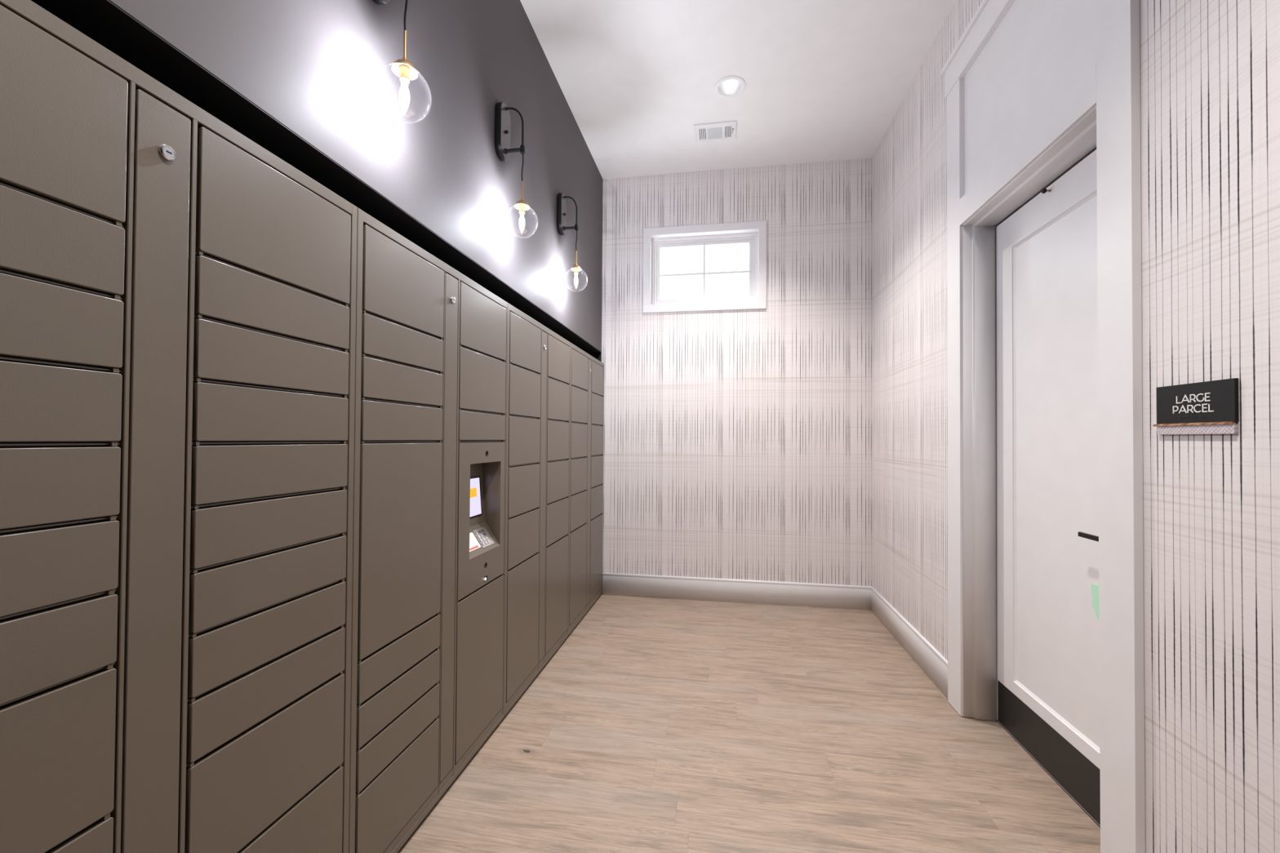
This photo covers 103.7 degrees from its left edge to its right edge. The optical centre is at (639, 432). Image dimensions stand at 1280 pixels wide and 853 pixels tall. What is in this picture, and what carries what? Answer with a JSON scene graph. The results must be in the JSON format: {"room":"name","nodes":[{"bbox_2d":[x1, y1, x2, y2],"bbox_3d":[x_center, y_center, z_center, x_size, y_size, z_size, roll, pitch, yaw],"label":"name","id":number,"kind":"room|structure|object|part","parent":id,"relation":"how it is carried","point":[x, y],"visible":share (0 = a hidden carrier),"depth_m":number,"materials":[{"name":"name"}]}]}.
{"room":"parcel locker room","nodes":[
{"label":"parcel locker room","id":0,"kind":"room"},
{"bbox_2d":[110,0,602,351],"bbox_3d":[-1.243,-0.454,1.208,0.749,3.624,6.566,0,-1,9],"label":"wall","id":1,"kind":"structure","parent":0,"point":[314,67],"depth_m":1.88,"materials":[{"name":"grey paint"}]},
{"bbox_2d":[31,0,601,361],"bbox_3d":[-0.966,-0.527,2.453,0.609,0.403,4.023,0,-1,9],"label":"trim","id":2,"kind":"structure","parent":1,"relation":"attached to","point":[103,21],"depth_m":1.20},
{"bbox_2d":[372,0,431,123],"bbox_3d":[-0.716,-1.245,1.494,0.191,0.636,0.149,0,-1,9],"label":"wall sconce","id":3,"kind":"object","parent":1,"relation":"attached to","point":[402,68],"visible":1,"depth_m":1.49,"materials":[{"name":"black metal"}]},
{"bbox_3d":[-0.696,-0.997,1.488,0.149,0.141,0.149,0,-1,9],"label":"glass globe","id":4,"kind":"part","parent":3,"relation":"part of"},
{"bbox_3d":[-0.696,-1.031,1.488,0.019,0.016,0.019,0,-1,9],"label":"bulb","id":5,"kind":"part","parent":3,"relation":"part of","materials":[{"name":"white glass"}]},
{"bbox_2d":[400,64,409,83],"bbox_3d":[-0.696,-1.060,1.488,0.027,0.042,0.027,0,-1,9],"label":"socket","id":6,"kind":"object","parent":3,"relation":"attached to","point":[404,68],"depth_m":1.48,"materials":[{"name":"gold metal"}]},
{"bbox_3d":[-0.695,-1.256,1.492,0.009,0.138,0.009,0,-1,32],"label":"cord","id":7,"kind":"part","parent":3,"relation":"part of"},
{"bbox_2d":[494,102,537,238],"bbox_3d":[-0.572,-1.233,2.362,0.191,0.636,0.149,0,-1,9],"label":"wall sconce","id":8,"kind":"object","parent":1,"relation":"attached to","point":[502,116],"visible":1,"depth_m":2.35,"materials":[{"name":"black metal"}]},
{"bbox_3d":[-0.587,-1.327,2.366,0.096,0.034,0.024,0,-1,9],"label":"arm","id":9,"kind":"part","parent":8,"relation":"part of","materials":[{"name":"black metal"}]},
{"bbox_3d":[-0.553,-0.985,2.356,0.149,0.141,0.149,0,-1,9],"label":"glass globe","id":10,"kind":"part","parent":8,"relation":"part of"},
{"bbox_2d":[519,204,524,213],"bbox_3d":[-0.552,-1.048,2.356,0.027,0.042,0.027,0,-1,9],"label":"socket","id":11,"kind":"object","parent":8,"relation":"attached to","point":[522,206],"depth_m":2.35,"materials":[{"name":"gold metal"}]},
{"bbox_3d":[-0.551,-1.244,2.360,0.009,0.138,0.009,0,-1,32],"label":"cord","id":12,"kind":"part","parent":8,"relation":"part of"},
{"bbox_2d":[556,192,587,292],"bbox_3d":[-0.428,-1.221,3.230,0.191,0.636,0.149,0,-1,9],"label":"wall sconce","id":13,"kind":"object","parent":1,"relation":"attached to","point":[562,227],"visible":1,"depth_m":3.22,"materials":[{"name":"black metal"}]},
{"bbox_3d":[-0.443,-1.315,3.234,0.096,0.034,0.024,0,-1,9],"label":"arm","id":14,"kind":"part","parent":13,"relation":"part of","materials":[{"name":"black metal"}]},
{"bbox_2d":[573,267,578,274],"bbox_3d":[-0.409,-1.036,3.224,0.027,0.042,0.027,0,-1,9],"label":"socket","id":15,"kind":"object","parent":13,"relation":"attached to","point":[575,269],"depth_m":3.21,"materials":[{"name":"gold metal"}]},
{"bbox_2d":[601,157,872,594],"bbox_3d":[0.627,-0.402,4.328,3.420,3.624,0.200,0,-1,9],"label":"wall","id":16,"kind":"structure","parent":0,"point":[738,444],"depth_m":4.17,"materials":[{"name":"paper"}]},
{"bbox_2d":[643,220,766,313],"bbox_3d":[0.553,-1.387,4.341,1.030,0.728,0.214,0,-1,9],"label":"window","id":17,"kind":"structure","parent":16,"relation":"in","point":[753,233],"depth_m":4.29,"materials":[{"name":"white wood"}]},
{"bbox_3d":[0.554,-1.388,4.353,0.861,0.551,0.050,0,-1,9],"label":"sash","id":18,"kind":"part","parent":17,"relation":"part of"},
{"bbox_2d":[602,573,871,610],"bbox_3d":[0.762,1.315,4.172,2.197,0.188,0.016,0,-1,9],"label":"baseboard","id":19,"kind":"structure","parent":16,"relation":"attached to","point":[713,589],"depth_m":4.16,"materials":[{"name":"white wood"}]},
{"bbox_2d":[520,0,955,178],"bbox_3d":[0.099,-2.385,1.089,3.420,0.250,7.016,0,-1,9],"label":"ceiling","id":20,"kind":"structure","parent":0,"point":[825,80],"depth_m":3.10,"materials":[{"name":"paint"}]},
{"bbox_2d":[693,120,736,142],"bbox_3d":[0.554,-2.213,3.710,0.303,0.019,0.200,0,-1,9],"label":"ceiling vent","id":21,"kind":"object","parent":20,"relation":"in","point":[722,130],"visible":1,"depth_m":3.70,"materials":[{"name":"white metal"}]},
{"bbox_2d":[714,75,746,97],"bbox_3d":[0.581,-2.281,3.246,0.202,0.120,0.202,0,-1,9],"label":"recessed light","id":22,"kind":"object","parent":20,"relation":"in","point":[729,86],"visible":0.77,"depth_m":3.29,"materials":[{"name":"white plastic"}]},
{"bbox_3d":[0.581,-2.295,3.247,0.056,0.084,0.056,0,-1,9],"label":"lamp bulb","id":23,"kind":"part","parent":22,"relation":"part of","materials":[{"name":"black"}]},
{"bbox_2d":[398,594,1100,852],"bbox_3d":[0.075,1.424,1.040,3.420,0.120,7.016,0,-1,9],"label":"floor","id":24,"kind":"structure","parent":0,"point":[656,725],"depth_m":2.14,"materials":[{"name":"brown wood"}]},
{"bbox_2d":[0,0,357,852],"bbox_3d":[-1.156,0.355,0.961,0.557,2.001,1.004,0,-1,9],"label":"locker","id":25,"kind":"object","parent":24,"relation":"on","point":[178,296],"visible":1,"depth_m":0.93,"materials":[{"name":"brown metal"}]},
{"bbox_3d":[-0.941,0.522,0.656,0.018,0.243,0.418,0,-1,9],"label":"door","id":26,"kind":"part","parent":25,"relation":"part of","materials":[{"name":"brown metal"}]},
{"bbox_3d":[-0.940,0.333,0.659,0.018,0.117,0.418,0,-1,9],"label":"door","id":27,"kind":"part","parent":25,"relation":"part of","materials":[{"name":"brown metal"}]},
{"bbox_3d":[-0.939,0.207,0.660,0.018,0.117,0.418,0,-1,9],"label":"door","id":28,"kind":"part","parent":25,"relation":"part of","materials":[{"name":"metal"}]},
{"bbox_3d":[-0.938,0.081,0.662,0.018,0.117,0.418,0,-1,9],"label":"door","id":29,"kind":"part","parent":25,"relation":"part of","materials":[{"name":"metal"}]},
{"bbox_3d":[-0.937,-0.045,0.664,0.018,0.117,0.418,0,-1,9],"label":"door","id":30,"kind":"part","parent":25,"relation":"part of","materials":[{"name":"grey metal"}]},
{"bbox_3d":[-0.936,-0.172,0.665,0.018,0.117,0.418,0,-1,9],"label":"door","id":31,"kind":"part","parent":25,"relation":"part of","materials":[{"name":"metal"}]},
{"bbox_3d":[-0.936,-0.298,0.667,0.018,0.117,0.418,0,-1,9],"label":"door","id":32,"kind":"part","parent":25,"relation":"part of","materials":[{"name":"metal"}]},
{"bbox_3d":[-0.934,-0.490,0.670,0.018,0.249,0.418,0,-1,9],"label":"door","id":33,"kind":"part","parent":25,"relation":"part of","materials":[{"name":"metal"}]},
{"bbox_3d":[-0.943,0.775,0.653,0.018,0.243,0.418,0,-1,9],"label":"door","id":34,"kind":"part","parent":25,"relation":"part of","materials":[{"name":"brown metal"}]},
{"bbox_3d":[-0.896,0.336,0.925,0.018,1.892,0.090,0,-1,9],"label":"service panel","id":35,"kind":"part","parent":25,"relation":"part of","materials":[{"name":"metal"}]},
{"bbox_3d":[-0.855,0.782,1.184,0.018,0.243,0.406,0,-1,9],"label":"door","id":36,"kind":"part","parent":25,"relation":"part of","materials":[{"name":"brown metal"}]},
{"bbox_3d":[-0.854,0.593,1.186,0.018,0.117,0.406,0,-1,9],"label":"door","id":37,"kind":"part","parent":25,"relation":"part of","materials":[{"name":"brown metal"}]},
{"bbox_3d":[-0.853,0.467,1.188,0.018,0.117,0.406,0,-1,9],"label":"door","id":38,"kind":"part","parent":25,"relation":"part of","materials":[{"name":"metal"}]},
{"bbox_3d":[-0.852,0.341,1.189,0.018,0.117,0.406,0,-1,9],"label":"door","id":39,"kind":"part","parent":25,"relation":"part of","materials":[{"name":"metal"}]},
{"bbox_3d":[-0.851,0.214,1.191,0.018,0.117,0.406,0,-1,9],"label":"door","id":40,"kind":"part","parent":25,"relation":"part of","materials":[{"name":"grey metal"}]},
{"bbox_3d":[-0.850,0.088,1.193,0.018,0.117,0.406,0,-1,9],"label":"door","id":41,"kind":"part","parent":25,"relation":"part of","materials":[{"name":"metal"}]},
{"bbox_3d":[-0.850,-0.038,1.194,0.018,0.117,0.406,0,-1,9],"label":"door","id":42,"kind":"part","parent":25,"relation":"part of","materials":[{"name":"grey metal"}]},
{"bbox_3d":[-0.849,-0.164,1.196,0.018,0.117,0.406,0,-1,9],"label":"door","id":43,"kind":"part","parent":25,"relation":"part of","materials":[{"name":"metal"}]},
{"bbox_3d":[-0.848,-0.290,1.198,0.018,0.117,0.406,0,-1,9],"label":"door","id":44,"kind":"part","parent":25,"relation":"part of","materials":[{"name":"metal"}]},
{"bbox_3d":[-0.847,-0.482,1.200,0.018,0.249,0.406,0,-1,9],"label":"door","id":45,"kind":"part","parent":25,"relation":"part of","materials":[{"name":"metal"}]},
{"bbox_3d":[-0.857,1.099,1.179,0.018,0.373,0.406,0,-1,9],"label":"door","id":46,"kind":"part","parent":25,"relation":"part of","materials":[{"name":"brown metal"}]},
{"bbox_2d":[348,207,507,852],"bbox_3d":[-0.992,0.369,1.954,0.557,2.001,1.004,0,-1,9],"label":"locker","id":47,"kind":"object","parent":24,"relation":"on","point":[428,584],"visible":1,"depth_m":1.73,"materials":[{"name":"grey metal"}]},
{"bbox_3d":[-0.781,1.169,1.641,0.018,0.247,0.416,0,-1,9],"label":"door","id":48,"kind":"part","parent":47,"relation":"part of","materials":[{"name":"metal"}]},
{"bbox_3d":[-0.779,0.978,1.644,0.018,0.117,0.416,0,-1,9],"label":"door","id":49,"kind":"part","parent":47,"relation":"part of","materials":[{"name":"brown metal"}]},
{"bbox_3d":[-0.779,0.852,1.646,0.018,0.117,0.416,0,-1,9],"label":"door","id":50,"kind":"part","parent":47,"relation":"part of","materials":[{"name":"brown metal"}]},
{"bbox_3d":[-0.778,0.726,1.647,0.018,0.117,0.416,0,-1,9],"label":"door","id":51,"kind":"part","parent":47,"relation":"part of","materials":[{"name":"brown metal"}]},
{"bbox_3d":[-0.775,0.347,1.652,0.018,0.622,0.416,0,-1,9],"label":"door","id":52,"kind":"part","parent":47,"relation":"part of","materials":[{"name":"metal"}]},
{"bbox_3d":[-0.773,-0.032,1.657,0.018,0.117,0.416,0,-1,9],"label":"door","id":53,"kind":"part","parent":47,"relation":"part of","materials":[{"name":"metal"}]},
{"bbox_3d":[-0.772,-0.158,1.659,0.018,0.117,0.416,0,-1,9],"label":"door","id":54,"kind":"part","parent":47,"relation":"part of","materials":[{"name":"metal"}]},
{"bbox_3d":[-0.771,-0.284,1.660,0.018,0.117,0.416,0,-1,9],"label":"door","id":55,"kind":"part","parent":47,"relation":"part of","materials":[{"name":"metal"}]},
{"bbox_3d":[-0.770,-0.476,1.663,0.018,0.249,0.416,0,-1,9],"label":"door","id":56,"kind":"part","parent":47,"relation":"part of","materials":[{"name":"metal"}]},
{"bbox_3d":[-0.732,0.350,1.913,0.018,1.892,0.089,0,-1,9],"label":"service panel","id":57,"kind":"part","parent":47,"relation":"part of","materials":[{"name":"metal"}]},
{"bbox_3d":[-0.691,0.987,2.178,0.018,0.625,0.421,0,-1,9],"label":"door","id":58,"kind":"part","parent":47,"relation":"part of","materials":[{"name":"brown metal"}]},
{"bbox_3d":[-0.725,0.354,2.191,0.095,0.622,0.419,0,-1,9],"label":"terminal panel","id":59,"kind":"part","parent":47,"relation":"part of","materials":[{"name":"metal"}]},
{"bbox_3d":[-0.685,-0.024,2.191,0.018,0.117,0.421,0,-1,9],"label":"door","id":60,"kind":"part","parent":47,"relation":"part of","materials":[{"name":"metal"}]},
{"bbox_3d":[-0.683,-0.213,2.193,0.018,0.243,0.421,0,-1,9],"label":"door","id":61,"kind":"part","parent":47,"relation":"part of","materials":[{"name":"metal"}]},
{"bbox_3d":[-0.682,-0.469,2.196,0.018,0.249,0.421,0,-1,9],"label":"door","id":62,"kind":"part","parent":47,"relation":"part of","materials":[{"name":"metal"}]},
{"bbox_2d":[501,302,570,720],"bbox_3d":[-0.828,0.382,2.946,0.557,2.001,1.004,0,-1,9],"label":"locker","id":63,"kind":"object","parent":24,"relation":"on","point":[539,358],"visible":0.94,"depth_m":2.78,"materials":[{"name":"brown metal"}]},
{"bbox_3d":[-0.615,0.994,2.637,0.018,0.625,0.416,0,-1,9],"label":"door","id":64,"kind":"part","parent":63,"relation":"part of","materials":[{"name":"metal"}]},
{"bbox_3d":[-0.612,0.550,2.642,0.018,0.243,0.416,0,-1,9],"label":"door","id":65,"kind":"part","parent":63,"relation":"part of","materials":[{"name":"metal"}]},
{"bbox_3d":[-0.611,0.298,2.646,0.018,0.243,0.416,0,-1,9],"label":"door","id":66,"kind":"part","parent":63,"relation":"part of","materials":[{"name":"metal"}]},
{"bbox_3d":[-0.608,-0.207,2.652,0.018,0.243,0.416,0,-1,9],"label":"door","id":67,"kind":"part","parent":63,"relation":"part of","materials":[{"name":"metal"}]},
{"bbox_3d":[-0.609,0.045,2.649,0.018,0.243,0.416,0,-1,9],"label":"door","id":68,"kind":"part","parent":63,"relation":"part of","materials":[{"name":"metal"}]},
{"bbox_3d":[-0.606,-0.462,2.655,0.018,0.249,0.416,0,-1,9],"label":"door","id":69,"kind":"part","parent":63,"relation":"part of","materials":[{"name":"metal"}]},
{"bbox_3d":[-0.568,0.364,2.906,0.018,1.892,0.089,0,-1,9],"label":"service panel","id":70,"kind":"part","parent":63,"relation":"part of","materials":[{"name":"metal"}]},
{"bbox_3d":[-0.527,1.001,3.170,0.018,0.625,0.421,0,-1,9],"label":"door","id":71,"kind":"part","parent":63,"relation":"part of","materials":[{"name":"metal"}]},
{"bbox_3d":[-0.524,0.558,3.176,0.018,0.243,0.421,0,-1,9],"label":"door","id":72,"kind":"part","parent":63,"relation":"part of","materials":[{"name":"metal"}]},
{"bbox_3d":[-0.522,0.305,3.179,0.018,0.243,0.421,0,-1,9],"label":"door","id":73,"kind":"part","parent":63,"relation":"part of","materials":[{"name":"metal"}]},
{"bbox_3d":[-0.521,0.053,3.183,0.018,0.243,0.421,0,-1,9],"label":"door","id":74,"kind":"part","parent":63,"relation":"part of","materials":[{"name":"metal"}]},
{"bbox_3d":[-0.519,-0.200,3.186,0.018,0.243,0.421,0,-1,9],"label":"door","id":75,"kind":"part","parent":63,"relation":"part of","materials":[{"name":"metal"}]},
{"bbox_3d":[-0.518,-0.455,3.189,0.018,0.249,0.421,0,-1,9],"label":"door","id":76,"kind":"part","parent":63,"relation":"part of","materials":[{"name":"metal"}]},
{"bbox_2d":[566,342,604,638],"bbox_3d":[-0.666,0.396,3.924,0.557,2.001,0.973,0,-1,9],"label":"locker","id":77,"kind":"object","parent":24,"relation":"on","point":[586,371],"visible":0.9,"depth_m":3.79,"materials":[{"name":"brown metal"}]},
{"bbox_3d":[-0.451,1.008,3.629,0.018,0.625,0.416,0,-1,9],"label":"door","id":78,"kind":"part","parent":77,"relation":"part of","materials":[{"name":"grey metal"}]},
{"bbox_3d":[-0.448,0.564,3.635,0.018,0.243,0.416,0,-1,9],"label":"door","id":79,"kind":"part","parent":77,"relation":"part of","materials":[{"name":"metal"}]},
{"bbox_3d":[-0.447,0.312,3.638,0.018,0.243,0.416,0,-1,9],"label":"door","id":80,"kind":"part","parent":77,"relation":"part of","materials":[{"name":"metal"}]},
{"bbox_3d":[-0.443,-0.193,3.645,0.018,0.243,0.416,0,-1,9],"label":"door","id":81,"kind":"part","parent":77,"relation":"part of","materials":[{"name":"metal"}]},
{"bbox_3d":[-0.445,0.059,3.642,0.018,0.243,0.416,0,-1,9],"label":"door","id":82,"kind":"part","parent":77,"relation":"part of","materials":[{"name":"grey metal"}]},
{"bbox_3d":[-0.442,-0.448,3.648,0.018,0.249,0.416,0,-1,9],"label":"door","id":83,"kind":"part","parent":77,"relation":"part of","materials":[{"name":"grey metal"}]},
{"bbox_3d":[-0.404,0.378,3.898,0.018,1.892,0.089,0,-1,9],"label":"service panel","id":84,"kind":"part","parent":77,"relation":"part of","materials":[{"name":"grey metal"}]},
{"bbox_3d":[-0.362,0.571,4.154,0.018,0.243,0.391,0,-1,9],"label":"door","id":85,"kind":"part","parent":77,"relation":"part of","materials":[{"name":"metal"}]},
{"bbox_3d":[-0.365,1.015,4.148,0.018,0.625,0.391,0,-1,9],"label":"door","id":86,"kind":"part","parent":77,"relation":"part of","materials":[{"name":"metal"}]},
{"bbox_3d":[-0.358,-0.186,4.164,0.018,0.243,0.391,0,-1,9],"label":"door","id":87,"kind":"part","parent":77,"relation":"part of","materials":[{"name":"metal"}]},
{"bbox_3d":[-0.359,0.067,4.160,0.018,0.243,0.391,0,-1,9],"label":"door","id":88,"kind":"part","parent":77,"relation":"part of","materials":[{"name":"grey metal"}]},
{"bbox_3d":[-0.361,0.319,4.157,0.018,0.243,0.391,0,-1,9],"label":"door","id":89,"kind":"part","parent":77,"relation":"part of","materials":[{"name":"metal"}]},
{"bbox_3d":[-0.356,-0.441,4.167,0.018,0.249,0.391,0,-1,9],"label":"door","id":90,"kind":"part","parent":77,"relation":"part of","materials":[{"name":"metal"}]},
{"bbox_2d":[996,720,1100,827],"bbox_3d":[1.691,1.384,1.970,0.095,0.004,0.924,0,-1,9],"label":"threshold","id":91,"kind":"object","parent":24,"relation":"on","point":[997,720],"depth_m":2.00,"materials":[{"name":"black metal"}]},
{"bbox_2d":[872,0,1279,852],"bbox_3d":[1.542,-0.443,0.748,0.445,3.624,6.566,0,-1,9],"label":"wall","id":92,"kind":"structure","parent":0,"point":[1210,69],"depth_m":1.29,"materials":[{"name":"paper"}]},
{"bbox_2d":[871,586,947,699],"bbox_3d":[1.724,1.310,3.298,0.016,0.188,1.426,0,-1,9],"label":"baseboard","id":93,"kind":"structure","parent":92,"relation":"attached to","point":[931,661],"depth_m":3.10,"materials":[{"name":"white wood"}]},
{"bbox_2d":[962,106,1096,721],"bbox_3d":[1.628,0.162,1.997,0.238,2.441,0.984,0,-1,9],"label":"door frame","id":94,"kind":"structure","parent":92,"relation":"in","point":[980,508],"depth_m":2.44,"materials":[{"name":"white wood"}]},
{"bbox_2d":[996,149,1100,826],"bbox_3d":[1.640,0.189,1.993,0.102,2.383,0.882,0,-1,9],"label":"door leaf","id":95,"kind":"structure","parent":94,"relation":"attached to","point":[1047,476],"depth_m":2.04,"materials":[{"name":"white wood"}]},
{"bbox_3d":[1.643,1.279,1.977,0.002,0.194,0.875,0,-1,9],"label":"kick plate","id":96,"kind":"part","parent":95,"relation":"part of","materials":[{"name":"black metal"}]},
{"bbox_3d":[1.568,0.362,1.689,0.062,0.052,0.181,0,-1,9],"label":"lever handle","id":97,"kind":"part","parent":95,"relation":"part of","materials":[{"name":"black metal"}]},
{"bbox_2d":[941,0,1145,852],"bbox_3d":[1.504,-0.272,2.026,0.044,3.309,1.244,0,-1,9],"label":"trim","id":98,"kind":"structure","parent":92,"relation":"attached to","point":[1020,74],"depth_m":1.55,"materials":[{"name":"white wood"}]},
{"bbox_2d":[1152,377,1239,434],"bbox_3d":[1.395,-0.059,1.271,0.012,0.129,0.220,0,-1,9],"label":"room sign","id":99,"kind":"object","parent":92,"relation":"attached to","point":[1206,407],"visible":1,"depth_m":1.25,"materials":[{"name":"black plastic"}]}
]}

